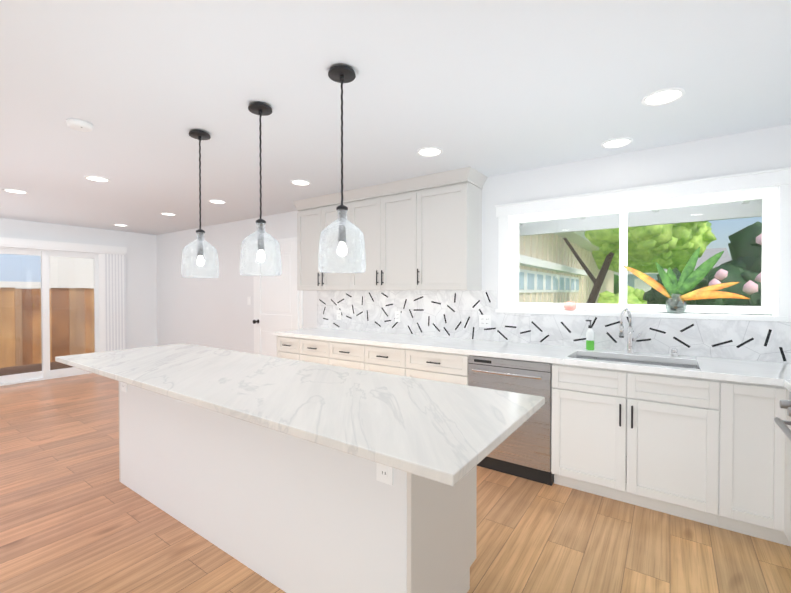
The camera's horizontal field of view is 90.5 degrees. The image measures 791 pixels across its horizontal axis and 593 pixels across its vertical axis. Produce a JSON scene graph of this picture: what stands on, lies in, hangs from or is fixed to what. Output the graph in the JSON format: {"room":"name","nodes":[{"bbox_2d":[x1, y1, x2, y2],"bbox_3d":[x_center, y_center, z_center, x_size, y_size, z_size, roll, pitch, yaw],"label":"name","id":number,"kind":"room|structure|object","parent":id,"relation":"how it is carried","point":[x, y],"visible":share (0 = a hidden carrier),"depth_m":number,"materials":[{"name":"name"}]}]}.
{"room":"kitchen","nodes":[
{"label":"kitchen","id":0,"kind":"room"},
{"bbox_2d":[0,218,156,348],"bbox_3d":[-6.583,0.099,4.571,0.150,2.440,7.030,1,1,35],"label":"wall","id":1,"kind":"structure","parent":0,"point":[141,286],"depth_m":7.06,"materials":[{"name":"paint"}]},
{"bbox_2d":[0,247,99,385],"bbox_3d":[-5.591,0.282,5.967,0.100,2.037,1.844,1,1,35],"label":"sliding glass door","id":2,"kind":"structure","parent":1,"relation":"attached to","point":[46,373],"depth_m":6.13,"materials":[{"name":"clear glass"}]},
{"bbox_2d":[0,237,126,351],"bbox_3d":[-5.425,0.213,6.008,0.096,2.135,2.290,1,1,35],"label":"blind stack","id":3,"kind":"object","parent":1,"relation":"attached to","point":[112,306],"visible":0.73,"depth_m":6.71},
{"bbox_2d":[0,373,790,592],"bbox_3d":[-2.750,1.402,1.999,9.400,0.100,7.180,1,1,35],"label":"floor","id":4,"kind":"structure","parent":0,"point":[77,515],"depth_m":2.20,"materials":[{"name":"brown wood"}]},
{"bbox_2d":[277,336,300,360],"bbox_3d":[-1.003,0.879,4.577,0.378,0.880,0.638,1,1,35],"label":"base cabinet","id":5,"kind":"object","parent":4,"relation":"on","point":[287,347],"depth_m":4.30,"materials":[{"name":"white wood"}]},
{"bbox_2d":[119,381,476,592],"bbox_3d":[-0.798,0.903,2.367,2.510,0.889,0.610,1,1,35],"label":"kitchen island","id":6,"kind":"object","parent":4,"relation":"on","point":[286,513],"visible":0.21,"depth_m":1.78,"materials":[{"name":"white wood"}]},
{"bbox_2d":[121,382,126,391],"bbox_3d":[-1.918,0.612,2.768,0.072,0.116,0.008,1,1,35],"label":"outlet","id":7,"kind":"object","parent":6,"relation":"attached to","point":[124,387],"visible":0.52,"depth_m":2.76,"materials":[{"name":"white plastic"}]},
{"bbox_2d":[55,343,544,485],"bbox_3d":[-0.866,0.443,2.220,3.080,0.032,0.880,1,1,35],"label":"island countertop","id":8,"kind":"structure","parent":6,"relation":"on","point":[451,434],"depth_m":1.62,"materials":[{"name":"white stone"}]},
{"bbox_2d":[376,462,392,485],"bbox_3d":[-0.041,0.634,1.456,0.072,0.116,0.008,1,1,35],"label":"outlet","id":9,"kind":"object","parent":6,"relation":"attached to","point":[384,473],"visible":0.62,"depth_m":1.45,"materials":[{"name":"white plastic"}]},
{"bbox_2d":[301,338,328,364],"bbox_3d":[-0.668,0.882,4.343,0.440,0.880,0.638,1,1,35],"label":"base cabinet","id":10,"kind":"object","parent":4,"relation":"on","point":[315,351],"depth_m":4.07,"materials":[{"name":"white wood"}]},
{"bbox_2d":[329,341,364,369],"bbox_3d":[-0.299,0.886,4.085,0.460,0.880,0.638,1,1,35],"label":"base cabinet","id":11,"kind":"object","parent":4,"relation":"on","point":[349,355],"depth_m":3.81,"materials":[{"name":"white wood"}]},
{"bbox_2d":[365,345,404,375],"bbox_3d":[0.078,0.889,3.821,0.460,0.880,0.638,1,1,35],"label":"base cabinet","id":12,"kind":"object","parent":4,"relation":"on","point":[389,360],"depth_m":3.55,"materials":[{"name":"white wood"}]},
{"bbox_2d":[405,349,469,384],"bbox_3d":[0.509,0.893,3.520,0.592,0.880,0.638,1,1,35],"label":"base cabinet","id":13,"kind":"object","parent":4,"relation":"on","point":[429,365],"depth_m":3.24,"materials":[{"name":"white wood"}]},
{"bbox_2d":[468,355,553,485],"bbox_3d":[0.990,0.901,3.145,0.616,0.872,0.699,1,1,35],"label":"dishwasher","id":14,"kind":"object","parent":4,"relation":"on","point":[523,450],"visible":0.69,"depth_m":2.84,"materials":[{"name":"silver metal"}]},
{"bbox_2d":[697,378,772,540],"bbox_3d":[2.363,0.910,2.224,0.981,0.880,0.638,1,1,35],"label":"base cabinet","id":15,"kind":"object","parent":4,"relation":"on","point":[716,453],"depth_m":2.18,"materials":[{"name":"white wood"}]},
{"bbox_2d":[274,328,790,391],"bbox_3d":[0.719,0.436,3.211,4.813,0.040,0.894,1,1,35],"label":"countertop","id":16,"kind":"structure","parent":15,"relation":"on","point":[758,372],"depth_m":2.86,"materials":[{"name":"white stone"}]},
{"bbox_2d":[586,320,593,349],"bbox_3d":[1.526,0.301,3.077,0.061,0.234,0.058,1,1,35],"label":"soap dispenser bottle","id":17,"kind":"object","parent":16,"relation":"on","point":[589,338],"visible":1,"depth_m":3.06,"materials":[{"name":"green plastic"}]},
{"bbox_2d":[619,308,642,352],"bbox_3d":[1.712,0.253,2.852,0.138,0.336,0.209,1,1,35],"label":"pull-down faucet","id":18,"kind":"object","parent":16,"relation":"on","point":[630,339],"visible":1,"depth_m":2.90,"materials":[{"name":"silver metal"}]},
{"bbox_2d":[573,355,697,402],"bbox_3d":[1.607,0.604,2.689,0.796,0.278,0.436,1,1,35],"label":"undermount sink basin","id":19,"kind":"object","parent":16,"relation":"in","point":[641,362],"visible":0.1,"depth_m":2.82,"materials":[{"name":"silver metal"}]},
{"bbox_2d":[671,348,677,356],"bbox_3d":[1.973,0.393,2.772,0.042,0.058,0.041,1,1,35],"label":"air gap cap","id":20,"kind":"object","parent":16,"relation":"on","point":[674,352],"visible":1,"depth_m":2.76,"materials":[{"name":"silver metal"}]},
{"bbox_2d":[769,386,790,545],"bbox_3d":[2.228,0.916,1.784,0.698,0.880,0.278,1,1,35],"label":"base cabinet","id":21,"kind":"object","parent":4,"relation":"on","point":[780,466],"depth_m":2.07,"materials":[{"name":"white wood"}]},
{"bbox_2d":[774,392,790,440],"bbox_3d":[1.901,0.874,1.370,0.743,0.972,0.756,1,1,35],"label":"range","id":22,"kind":"object","parent":4,"relation":"on","point":[783,424],"visible":1,"depth_m":1.78,"materials":[{"name":"silver metal"}]},
{"bbox_2d":[0,0,790,234],"bbox_3d":[-2.750,-1.137,1.966,9.400,0.100,7.180,1,1,35],"label":"ceiling","id":23,"kind":"structure","parent":0,"point":[488,88],"depth_m":2.08,"materials":[{"name":"paint"}]},
{"bbox_2d":[2,188,27,193],"bbox_3d":[-4.011,-1.111,4.142,0.200,0.009,0.200,1,1,35],"label":"recessed light","id":24,"kind":"object","parent":23,"relation":"in","point":[15,191],"visible":0.94,"depth_m":4.15,"materials":[{"name":"white plastic"}]},
{"bbox_2d":[66,118,92,131],"bbox_3d":[-1.992,-1.076,2.475,0.136,0.036,0.136,1,1,35],"label":"smoke detector","id":25,"kind":"object","parent":23,"relation":"attached to","point":[80,125],"visible":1,"depth_m":2.44,"materials":[{"name":"white plastic"}]},
{"bbox_2d":[84,175,109,181],"bbox_3d":[-2.803,-1.105,3.688,0.200,0.009,0.200,1,1,35],"label":"recessed light","id":26,"kind":"object","parent":23,"relation":"in","point":[96,178],"visible":1,"depth_m":3.67,"materials":[{"name":"white plastic"}]},
{"bbox_2d":[160,212,176,215],"bbox_3d":[-3.107,-1.127,5.365,0.200,0.009,0.200,1,1,35],"label":"recessed light","id":27,"kind":"object","parent":23,"relation":"in","point":[168,214],"visible":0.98,"depth_m":5.37,"materials":[{"name":"white plastic"}]},
{"bbox_2d":[181,130,218,277],"bbox_3d":[-1.307,-0.611,2.624,0.231,0.969,0.231,1,1,35],"label":"pendant light","id":28,"kind":"object","parent":23,"relation":"hanging from","point":[199,135],"visible":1,"depth_m":2.61,"materials":[{"name":"clear glass"}]},
{"bbox_2d":[208,199,226,203],"bbox_3d":[-2.100,-1.117,4.624,0.200,0.009,0.200,1,1,35],"label":"recessed light","id":29,"kind":"object","parent":23,"relation":"in","point":[215,201],"visible":0.96,"depth_m":4.62,"materials":[{"name":"white plastic"}]},
{"bbox_2d":[240,103,281,275],"bbox_3d":[-0.774,-0.606,2.252,0.231,0.969,0.231,1,1,35],"label":"pendant light","id":30,"kind":"object","parent":23,"relation":"hanging from","point":[261,109],"visible":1,"depth_m":2.23,"materials":[{"name":"clear glass"}]},
{"bbox_2d":[290,179,310,185],"bbox_3d":[-0.922,-1.106,3.813,0.200,0.009,0.200,1,1,35],"label":"recessed light","id":31,"kind":"object","parent":23,"relation":"in","point":[299,182],"visible":1,"depth_m":3.81,"materials":[{"name":"white plastic"}]},
{"bbox_2d":[318,65,365,272],"bbox_3d":[-0.258,-0.601,1.891,0.231,0.969,0.231,1,1,35],"label":"pendant light","id":32,"kind":"object","parent":23,"relation":"hanging from","point":[341,74],"visible":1,"depth_m":1.87,"materials":[{"name":"clear glass"}]},
{"bbox_2d":[417,147,442,156],"bbox_3d":[0.260,-1.095,2.974,0.200,0.009,0.200,1,1,35],"label":"recessed light","id":33,"kind":"object","parent":23,"relation":"in","point":[429,151],"visible":0.96,"depth_m":2.97,"materials":[{"name":"white plastic"}]},
{"bbox_2d":[601,137,632,148],"bbox_3d":[1.577,-1.093,2.798,0.200,0.009,0.200,1,1,35],"label":"recessed light","id":34,"kind":"object","parent":23,"relation":"in","point":[616,142],"visible":1,"depth_m":2.79,"materials":[{"name":"white plastic"}]},
{"bbox_2d":[641,87,684,105],"bbox_3d":[1.457,-1.085,2.138,0.200,0.009,0.200,1,1,35],"label":"recessed light","id":35,"kind":"object","parent":23,"relation":"in","point":[662,97],"visible":1,"depth_m":2.13,"materials":[{"name":"white plastic"}]},
{"bbox_2d":[156,124,790,362],"bbox_3d":[-0.736,0.095,4.864,9.400,2.440,0.150,1,1,35],"label":"wall","id":36,"kind":"structure","parent":0,"point":[213,312],"depth_m":3.66,"materials":[{"name":"paint"}]},
{"bbox_2d":[247,297,250,304],"bbox_3d":[-2.151,0.064,5.754,0.072,0.116,0.010,1,1,35],"label":"light switch","id":37,"kind":"object","parent":36,"relation":"attached to","point":[248,300],"visible":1,"depth_m":5.75,"materials":[{"name":"white plastic"}]},
{"bbox_2d":[253,241,298,356],"bbox_3d":[-1.660,0.290,5.350,0.900,2.022,0.113,1,1,35],"label":"interior door","id":38,"kind":"structure","parent":36,"relation":"in","point":[277,303],"depth_m":5.37,"materials":[{"name":"white wood"}]},
{"bbox_2d":[253,237,302,353],"bbox_3d":[-1.631,0.263,5.391,1.020,2.090,0.016,1,1,35],"label":"door frame","id":39,"kind":"structure","parent":36,"relation":"attached to","point":[286,240],"depth_m":5.21,"materials":[{"name":"white wood"}]},
{"bbox_2d":[294,190,352,289],"bbox_3d":[-0.714,-0.595,4.545,0.892,1.048,0.327,1,1,35],"label":"upper cabinet","id":40,"kind":"object","parent":36,"relation":"attached to","point":[314,214],"depth_m":4.46,"materials":[{"name":"white wood"}]},
{"bbox_2d":[353,178,420,289],"bbox_3d":[-0.052,-0.589,4.083,0.948,1.048,0.327,1,1,35],"label":"upper cabinet","id":41,"kind":"object","parent":36,"relation":"attached to","point":[388,215],"depth_m":3.89,"materials":[{"name":"white wood"}]},
{"bbox_2d":[421,167,484,289],"bbox_3d":[0.480,-0.584,3.711,0.576,1.048,0.327,1,1,35],"label":"upper cabinet","id":42,"kind":"object","parent":36,"relation":"attached to","point":[424,232],"depth_m":3.54,"materials":[{"name":"white wood"}]},
{"bbox_2d":[317,290,790,362],"bbox_3d":[0.979,0.177,3.566,4.799,0.468,0.010,1,1,35],"label":"tile backsplash","id":43,"kind":"structure","parent":36,"relation":"attached to","point":[447,313],"depth_m":3.34,"materials":[{"name":"tile"}]},
{"bbox_2d":[337,310,340,319],"bbox_3d":[-0.681,0.222,4.716,0.072,0.116,0.008,1,1,35],"label":"outlet","id":44,"kind":"object","parent":43,"relation":"attached to","point":[338,314],"visible":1,"depth_m":4.71,"materials":[{"name":"white plastic"}]},
{"bbox_2d":[395,311,400,321],"bbox_3d":[0.024,0.215,4.223,0.072,0.116,0.008,1,1,35],"label":"outlet","id":45,"kind":"object","parent":43,"relation":"attached to","point":[397,316],"visible":1,"depth_m":4.22,"materials":[{"name":"white plastic"}]},
{"bbox_2d":[479,315,490,327],"bbox_3d":[0.835,0.231,3.656,0.118,0.116,0.008,1,1,35],"label":"outlet","id":46,"kind":"object","parent":43,"relation":"attached to","point":[485,321],"visible":1,"depth_m":3.65,"materials":[{"name":"white plastic"}]},
{"bbox_2d":[495,167,790,321],"bbox_3d":[1.777,-0.335,3.077,2.010,0.976,0.180,1,1,35],"label":"window","id":47,"kind":"structure","parent":36,"relation":"in","point":[779,179],"depth_m":2.90,"materials":[{"name":"white plastic"}]},
{"bbox_2d":[563,300,576,309],"bbox_3d":[1.454,0.070,3.265,0.102,0.092,0.105,1,1,35],"label":"decor","id":48,"kind":"object","parent":47,"relation":"on","point":[570,305],"visible":1,"depth_m":3.23,"materials":[{"name":"ceramic"}]},
{"bbox_2d":[623,247,749,312],"bbox_3d":[2.070,-0.117,2.838,0.745,0.478,0.128,1,1,35],"label":"potted plant","id":49,"kind":"object","parent":47,"relation":"on","point":[678,294],"visible":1,"depth_m":2.81,"materials":[{"name":"plant"}]},
{"label":"outside","id":50,"kind":"structure","parent":0,"visible":0},
{"bbox_2d":[0,199,767,375],"bbox_3d":[9.393,-2.893,15.126,26.000,11.118,44.000,1,1,35],"label":"scenery","id":51,"kind":"structure","parent":50,"point":[536,294],"depth_m":7.55,"materials":[{"name":"plant"}]}
]}

